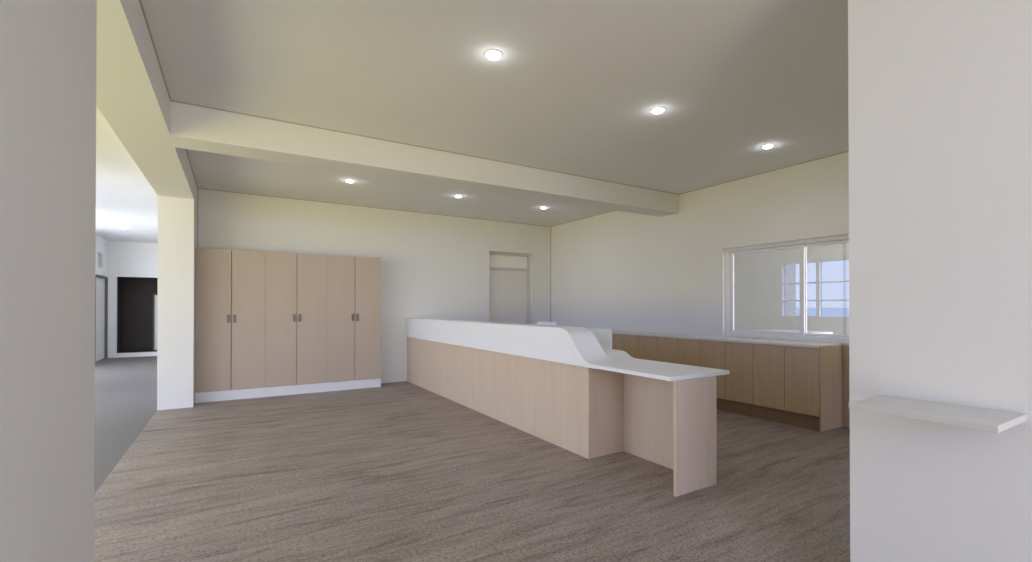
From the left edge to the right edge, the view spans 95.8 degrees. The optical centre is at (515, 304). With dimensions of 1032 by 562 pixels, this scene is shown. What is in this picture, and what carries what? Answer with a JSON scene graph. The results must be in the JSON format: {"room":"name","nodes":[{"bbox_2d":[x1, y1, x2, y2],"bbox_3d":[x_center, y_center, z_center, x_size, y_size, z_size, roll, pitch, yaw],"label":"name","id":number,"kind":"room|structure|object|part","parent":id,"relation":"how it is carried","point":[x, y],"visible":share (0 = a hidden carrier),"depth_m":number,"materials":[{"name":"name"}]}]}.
{"room":"reception area","nodes":[
{"label":"reception area","id":0,"kind":"room"},
{"bbox_2d":[0,0,196,561],"bbox_3d":[-1.782,-0.276,1.620,0.404,3.369,12.613,0,0,-31],"label":"wall","id":1,"kind":"structure","parent":0,"point":[61,60],"depth_m":1.56,"materials":[{"name":"paint"}]},
{"bbox_2d":[170,101,678,216],"bbox_3d":[-0.302,-1.631,5.962,6.611,0.310,0.366,0,0,-31],"label":"beam","id":2,"kind":"structure","parent":1,"relation":"attached to","point":[192,127],"depth_m":5.13,"materials":[{"name":"paint"}]},
{"bbox_2d":[95,235,107,276],"bbox_3d":[-10.611,-0.145,11.671,0.150,3.219,2.550,0,0,-31],"label":"wall","id":3,"kind":"structure","parent":0,"point":[101,243],"depth_m":12.29,"materials":[{"name":"paint"}]},
{"bbox_2d":[97,252,101,267],"bbox_3d":[-10.785,-1.144,11.980,0.165,0.380,0.450,0,0,-31],"label":"window","id":4,"kind":"structure","parent":3,"relation":"in","point":[99,255],"depth_m":12.14,"materials":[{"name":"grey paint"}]},
{"bbox_2d":[95,274,107,362],"bbox_3d":[-10.886,0.357,12.138,0.165,2.220,1.340,0,0,-31],"label":"door","id":5,"kind":"structure","parent":3,"relation":"in","point":[101,282],"depth_m":12.37,"materials":[{"name":"paint"}]},
{"bbox_3d":[-10.884,0.382,12.139,0.050,2.150,1.220,0,0,-31],"label":"panel","id":6,"kind":"part","parent":5,"relation":"part of","materials":[{"name":"paint"}]},
{"bbox_2d":[96,106,157,242],"bbox_3d":[-6.673,-1.875,3.427,6.110,0.150,20.750,0,0,-31],"label":"ceiling","id":7,"kind":"structure","parent":0,"point":[125,198],"depth_m":7.55,"materials":[{"name":"paint"}]},
{"bbox_2d":[108,241,157,357],"bbox_3d":[-10.324,-0.135,13.404,2.433,3.219,0.120,0,0,-31],"label":"wall","id":8,"kind":"structure","parent":0,"point":[125,259],"depth_m":12.98,"materials":[{"name":"paint"}]},
{"bbox_2d":[117,277,157,352],"bbox_3d":[-10.661,0.316,13.741,1.700,2.320,0.810,0,0,-31],"label":"wall","id":9,"kind":"structure","parent":0,"point":[134,294],"depth_m":13.77,"materials":[{"name":"black paint"}]},
{"bbox_2d":[153,294,156,349],"bbox_3d":[-10.540,0.523,14.157,0.760,1.680,0.040,0,0,-31],"label":"door","id":10,"kind":"structure","parent":9,"relation":"in","point":[154,295],"depth_m":13.97,"materials":[{"name":"paint"}]},
{"bbox_2d":[198,189,549,382],"bbox_3d":[-2.231,-0.235,8.921,7.185,3.369,0.350,0,0,-31],"label":"wall","id":11,"kind":"structure","parent":0,"point":[434,266],"depth_m":8.74,"materials":[{"name":"paint"}]},
{"bbox_2d":[489,252,529,323],"bbox_3d":[-0.174,0.174,10.146,1.081,2.565,0.175,0,0,-31],"label":"door","id":12,"kind":"structure","parent":11,"relation":"in","point":[509,287],"depth_m":10.15,"materials":[{"name":"grey paint"}]},
{"bbox_3d":[-0.181,-0.926,10.163,0.961,0.265,0.010,0,0,-31],"label":"transom pane","id":13,"kind":"part","parent":12,"relation":"part of","materials":[{"name":"beige glass"}]},
{"bbox_3d":[-0.174,0.354,10.145,0.955,2.189,0.045,0,0,-31],"label":"panel","id":14,"kind":"part","parent":12,"relation":"part of","materials":[{"name":"paint"}]},
{"bbox_2d":[489,250,533,323],"bbox_3d":[-0.087,0.164,10.007,1.115,2.583,0.004,0,0,-31],"label":"trim","id":15,"kind":"structure","parent":11,"relation":"attached to","point":[489,250],"depth_m":10.28,"materials":[{"name":"laminate"}]},
{"bbox_2d":[94,356,849,561],"bbox_3d":[-3.816,1.491,5.631,13.300,0.120,21.600,0,0,-31],"label":"floor","id":16,"kind":"structure","parent":0,"point":[404,471],"depth_m":3.60,"materials":[{"name":"brown wood"}]},
{"bbox_2d":[195,248,264,402],"bbox_3d":[-4.376,0.309,7.173,0.895,2.260,0.408,0,0,-31],"label":"wardrobe","id":17,"kind":"object","parent":16,"relation":"on","point":[230,284],"visible":1,"depth_m":7.00,"materials":[{"name":"beige laminate"}]},
{"bbox_3d":[-4.480,0.231,6.910,0.444,2.108,0.020,0,0,-31],"label":"door","id":18,"kind":"part","parent":17,"relation":"part of","materials":[{"name":"beige laminate"}]},
{"bbox_3d":[-4.094,0.233,7.143,0.444,2.108,0.020,0,0,-31],"label":"door","id":19,"kind":"part","parent":17,"relation":"part of","materials":[{"name":"beige laminate"}]},
{"bbox_2d":[265,252,325,396],"bbox_3d":[-3.611,0.312,7.635,0.888,2.260,0.408,0,0,-31],"label":"wardrobe","id":20,"kind":"object","parent":16,"relation":"on","point":[295,283],"visible":0.92,"depth_m":7.47,"materials":[{"name":"beige laminate"}]},
{"bbox_3d":[-3.712,0.234,7.374,0.444,2.108,0.020,0,0,-31],"label":"door","id":21,"kind":"part","parent":20,"relation":"part of","materials":[{"name":"beige laminate"}]},
{"bbox_3d":[-3.329,0.235,7.605,0.438,2.108,0.020,0,0,-31],"label":"door","id":22,"kind":"part","parent":20,"relation":"part of","materials":[{"name":"beige laminate"}]},
{"bbox_2d":[326,255,380,391],"bbox_3d":[-2.844,0.315,8.099,0.900,2.260,0.408,0,0,-31],"label":"wardrobe","id":23,"kind":"object","parent":16,"relation":"on","point":[353,284],"visible":0.93,"depth_m":7.93,"materials":[{"name":"beige laminate"}]},
{"bbox_3d":[-2.946,0.237,7.837,0.454,2.108,0.020,0,0,-31],"label":"door","id":24,"kind":"part","parent":23,"relation":"part of","materials":[{"name":"beige laminate"}]},
{"bbox_3d":[-2.558,0.238,8.071,0.438,2.108,0.020,0,0,-31],"label":"door","id":25,"kind":"part","parent":23,"relation":"part of","materials":[{"name":"beige laminate"}]},
{"bbox_2d":[406,318,729,496],"bbox_3d":[-0.148,0.832,6.303,0.725,1.205,6.270,0,0,-31],"label":"reception desk","id":26,"kind":"object","parent":16,"relation":"on","point":[566,387],"depth_m":4.54,"materials":[{"name":"brown wood"}]},
{"bbox_3d":[-0.688,1.015,6.557,0.020,0.842,5.274,0,0,-31],"label":"panel","id":27,"kind":"part","parent":26,"relation":"part of","materials":[{"name":"brown wood"}]},
{"bbox_2d":[406,318,729,380],"bbox_3d":[-0.163,0.414,6.315,0.710,0.343,6.237,0,0,-31],"label":"countertop","id":28,"kind":"structure","parent":26,"relation":"on","point":[584,342],"depth_m":4.39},
{"bbox_3d":[0.860,1.000,4.423,0.419,0.850,0.020,0,0,-31],"label":"return panel","id":29,"kind":"part","parent":26,"relation":"part of","materials":[{"name":"brown wood"}]},
{"bbox_3d":[1.212,0.999,4.271,0.026,0.849,1.333,0,0,-31],"label":"modesty panel","id":30,"kind":"part","parent":26,"relation":"part of","materials":[{"name":"brown wood"}]},
{"bbox_3d":[1.377,0.995,3.576,0.471,0.849,0.026,0,0,-31],"label":"panel","id":31,"kind":"part","parent":26,"relation":"part of","materials":[{"name":"brown wood"}]},
{"bbox_2d":[612,334,621,349],"bbox_3d":[1.785,0.978,8.379,0.474,0.936,0.782,0,0,-31],"label":"base cabinet","id":32,"kind":"object","parent":16,"relation":"on","point":[616,338],"visible":0.09,"depth_m":8.02,"materials":[{"name":"brown wood"}]},
{"bbox_2d":[621,334,656,360],"bbox_3d":[2.191,0.975,7.707,0.474,0.936,0.782,0,0,-31],"label":"base cabinet","id":33,"kind":"object","parent":16,"relation":"on","point":[636,346],"visible":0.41,"depth_m":7.54,"materials":[{"name":"brown wood"}]},
{"bbox_3d":[1.895,0.895,7.758,0.020,0.768,0.386,0,0,-31],"label":"door","id":34,"kind":"part","parent":33,"relation":"part of","materials":[{"name":"brown wood"}]},
{"bbox_3d":[2.098,0.893,7.423,0.020,0.768,0.386,0,0,-31],"label":"door","id":35,"kind":"part","parent":33,"relation":"part of","materials":[{"name":"brown wood"}]},
{"bbox_2d":[657,337,699,366],"bbox_3d":[2.596,0.971,7.036,0.474,0.936,0.782,0,0,-31],"label":"base cabinet","id":36,"kind":"object","parent":16,"relation":"on","point":[670,350],"visible":0.4,"depth_m":6.90,"materials":[{"name":"brown wood"}]},
{"bbox_3d":[2.300,0.891,7.087,0.020,0.768,0.386,0,0,-31],"label":"door","id":37,"kind":"part","parent":36,"relation":"part of","materials":[{"name":"brown wood"}]},
{"bbox_3d":[2.503,0.889,6.752,0.020,0.768,0.386,0,0,-31],"label":"door","id":38,"kind":"part","parent":36,"relation":"part of","materials":[{"name":"brown wood"}]},
{"bbox_2d":[700,340,754,416],"bbox_3d":[3.001,0.967,6.365,0.474,0.936,0.782,0,0,-31],"label":"base cabinet","id":39,"kind":"object","parent":16,"relation":"on","point":[734,390],"visible":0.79,"depth_m":6.16,"materials":[{"name":"brown wood"}]},
{"bbox_3d":[2.706,0.887,6.416,0.020,0.768,0.386,0,0,-31],"label":"door","id":40,"kind":"part","parent":39,"relation":"part of","materials":[{"name":"brown wood"}]},
{"bbox_3d":[2.908,0.886,6.081,0.020,0.768,0.386,0,0,-31],"label":"door","id":41,"kind":"part","parent":39,"relation":"part of","materials":[{"name":"brown wood"}]},
{"bbox_2d":[753,344,842,431],"bbox_3d":[3.413,0.950,5.686,0.479,0.962,0.803,0,0,-31],"label":"base cabinet","id":42,"kind":"object","parent":16,"relation":"on","point":[786,387],"depth_m":5.44,"materials":[{"name":"brown wood"}]},
{"bbox_2d":[587,328,836,347],"bbox_3d":[2.093,0.492,7.883,0.510,0.029,5.885,0,0,-31],"label":"countertop","id":43,"kind":"structure","parent":42,"relation":"on","point":[668,335],"depth_m":6.32,"materials":[{"name":"laminate"}]},
{"bbox_3d":[3.111,0.884,5.745,0.020,0.768,0.386,0,0,-31],"label":"door","id":44,"kind":"part","parent":42,"relation":"part of","materials":[{"name":"brown wood"}]},
{"bbox_3d":[3.314,0.882,5.410,0.020,0.768,0.386,0,0,-31],"label":"door","id":45,"kind":"part","parent":42,"relation":"part of","materials":[{"name":"brown wood"}]},
{"bbox_3d":[3.615,0.949,5.350,0.479,0.962,0.019,0,0,-31],"label":"end panel","id":46,"kind":"part","parent":42,"relation":"part of","materials":[{"name":"beige wood"}]},
{"bbox_2d":[141,0,848,225],"bbox_3d":[1.221,-1.875,3.442,6.611,0.150,12.613,0,0,-31],"label":"ceiling","id":47,"kind":"structure","parent":0,"point":[574,87],"depth_m":3.81,"materials":[{"name":"paint"}]},
{"bbox_2d":[484,49,502,59],"bbox_3d":[-0.163,-1.788,3.358,0.138,0.026,0.138,0,0,-31],"label":"recessed light","id":48,"kind":"object","parent":47,"relation":"in","point":[492,54],"visible":1,"depth_m":3.33,"materials":[{"name":"laminate"}]},
{"bbox_2d":[650,107,665,113],"bbox_3d":[1.308,-1.782,4.305,0.138,0.026,0.138,0,0,-31],"label":"recessed light","id":49,"kind":"object","parent":47,"relation":"in","point":[656,110],"visible":1,"depth_m":4.28,"materials":[{"name":"laminate"}]},
{"bbox_2d":[761,144,774,148],"bbox_3d":[2.842,-1.777,5.267,0.138,0.026,0.138,0,0,-31],"label":"recessed light","id":50,"kind":"object","parent":47,"relation":"in","point":[766,146],"visible":1,"depth_m":5.24,"materials":[{"name":"laminate"}]},
{"bbox_2d":[551,152,848,407],"bbox_3d":[3.347,-0.249,6.471,0.170,3.369,9.613,0,0,-31],"label":"wall","id":51,"kind":"structure","parent":0,"point":[615,270],"depth_m":7.41,"materials":[{"name":"paint"}]},
{"bbox_2d":[722,234,848,343],"bbox_3d":[3.662,-0.178,5.911,0.170,1.284,2.230,0,0,-31],"label":"window","id":52,"kind":"structure","parent":51,"relation":"in","point":[802,245],"depth_m":6.06,"materials":[{"name":"white metal"}]},
{"bbox_3d":[3.402,-0.181,6.379,0.030,1.163,1.040,0,0,-31],"label":"sash","id":53,"kind":"part","parent":52,"relation":"part of","materials":[{"name":"clear glass"}]},
{"bbox_3d":[3.653,0.456,5.902,0.150,0.015,2.230,0,0,-31],"label":"sill","id":54,"kind":"part","parent":52,"relation":"part of","materials":[{"name":"white metal"}]},
{"bbox_3d":[3.965,-0.186,5.516,0.030,1.163,1.120,0,0,-31],"label":"sash","id":55,"kind":"part","parent":52,"relation":"part of","materials":[{"name":"clear glass"}]},
{"bbox_2d":[843,345,849,427],"bbox_3d":[4.200,0.952,4.869,0.020,0.950,1.400,0,0,-31],"label":"trim","id":56,"kind":"structure","parent":51,"relation":"attached to","point":[846,385],"depth_m":5.43,"materials":[{"name":"brown wood"}]},
{"bbox_2d":[734,243,848,337],"bbox_3d":[6.607,-0.078,8.548,0.150,3.050,9.800,0,0,-31],"label":"wall","id":57,"kind":"structure","parent":0,"point":[757,275],"depth_m":10.20,"materials":[{"name":"paint"}]},
{"bbox_2d":[781,258,848,318],"bbox_3d":[6.267,-0.305,9.045,0.080,1.150,2.200,0,0,-31],"label":"window","id":58,"kind":"structure","parent":57,"relation":"in","point":[818,282],"depth_m":9.35,"materials":[{"name":"white metal"}]},
{"bbox_2d":[848,0,1031,561],"bbox_3d":[2.987,-0.209,0.108,0.150,3.219,5.094,0,0,-31],"label":"wall","id":59,"kind":"structure","parent":0,"point":[940,91],"depth_m":1.96,"materials":[{"name":"paint"}]},
{"bbox_2d":[139,0,848,321],"bbox_3d":[1.221,-0.675,3.436,6.611,2.249,12.613,0,0,-31],"label":"trim","id":60,"kind":"structure","parent":59,"relation":"attached to","point":[141,5],"depth_m":5.96,"materials":[{"name":"white paint"}]},
{"bbox_2d":[849,395,1026,432],"bbox_3d":[1.651,0.423,1.849,0.331,0.026,0.448,0,0,-31],"label":"wall shelf","id":61,"kind":"object","parent":59,"relation":"attached to","point":[990,420],"visible":1,"depth_m":1.78,"materials":[{"name":"laminate"}]},
{"bbox_3d":[5.088,1.502,7.622,4.000,0.120,9.800,0,0,-31],"label":"floor","id":62,"kind":"structure","parent":0,"visible":0},
{"bbox_2d":[754,329,832,336],"bbox_3d":[4.624,0.943,7.812,0.600,1.000,1.000,0,0,-31],"label":"table","id":63,"kind":"object","parent":62,"relation":"on","point":[772,330],"visible":0.22,"depth_m":7.60,"materials":[{"name":"white metal"}]},
{"label":"outside","id":64,"kind":"structure","parent":0,"visible":0},
{"bbox_2d":[796,308,848,316],"bbox_3d":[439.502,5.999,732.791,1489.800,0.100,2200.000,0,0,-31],"label":"ground","id":65,"kind":"structure","parent":64,"point":[828,312],"depth_m":159.92,"materials":[{"name":"blue"}]},
{"bbox_2d":[785,264,795,315],"bbox_3d":[6.975,-1.262,15.904,2.020,6.500,3.900,0,0,-31],"label":"building","id":66,"kind":"structure","parent":65,"relation":"on","point":[790,270],"depth_m":14.60,"materials":[{"name":"grey paint"}]}
]}

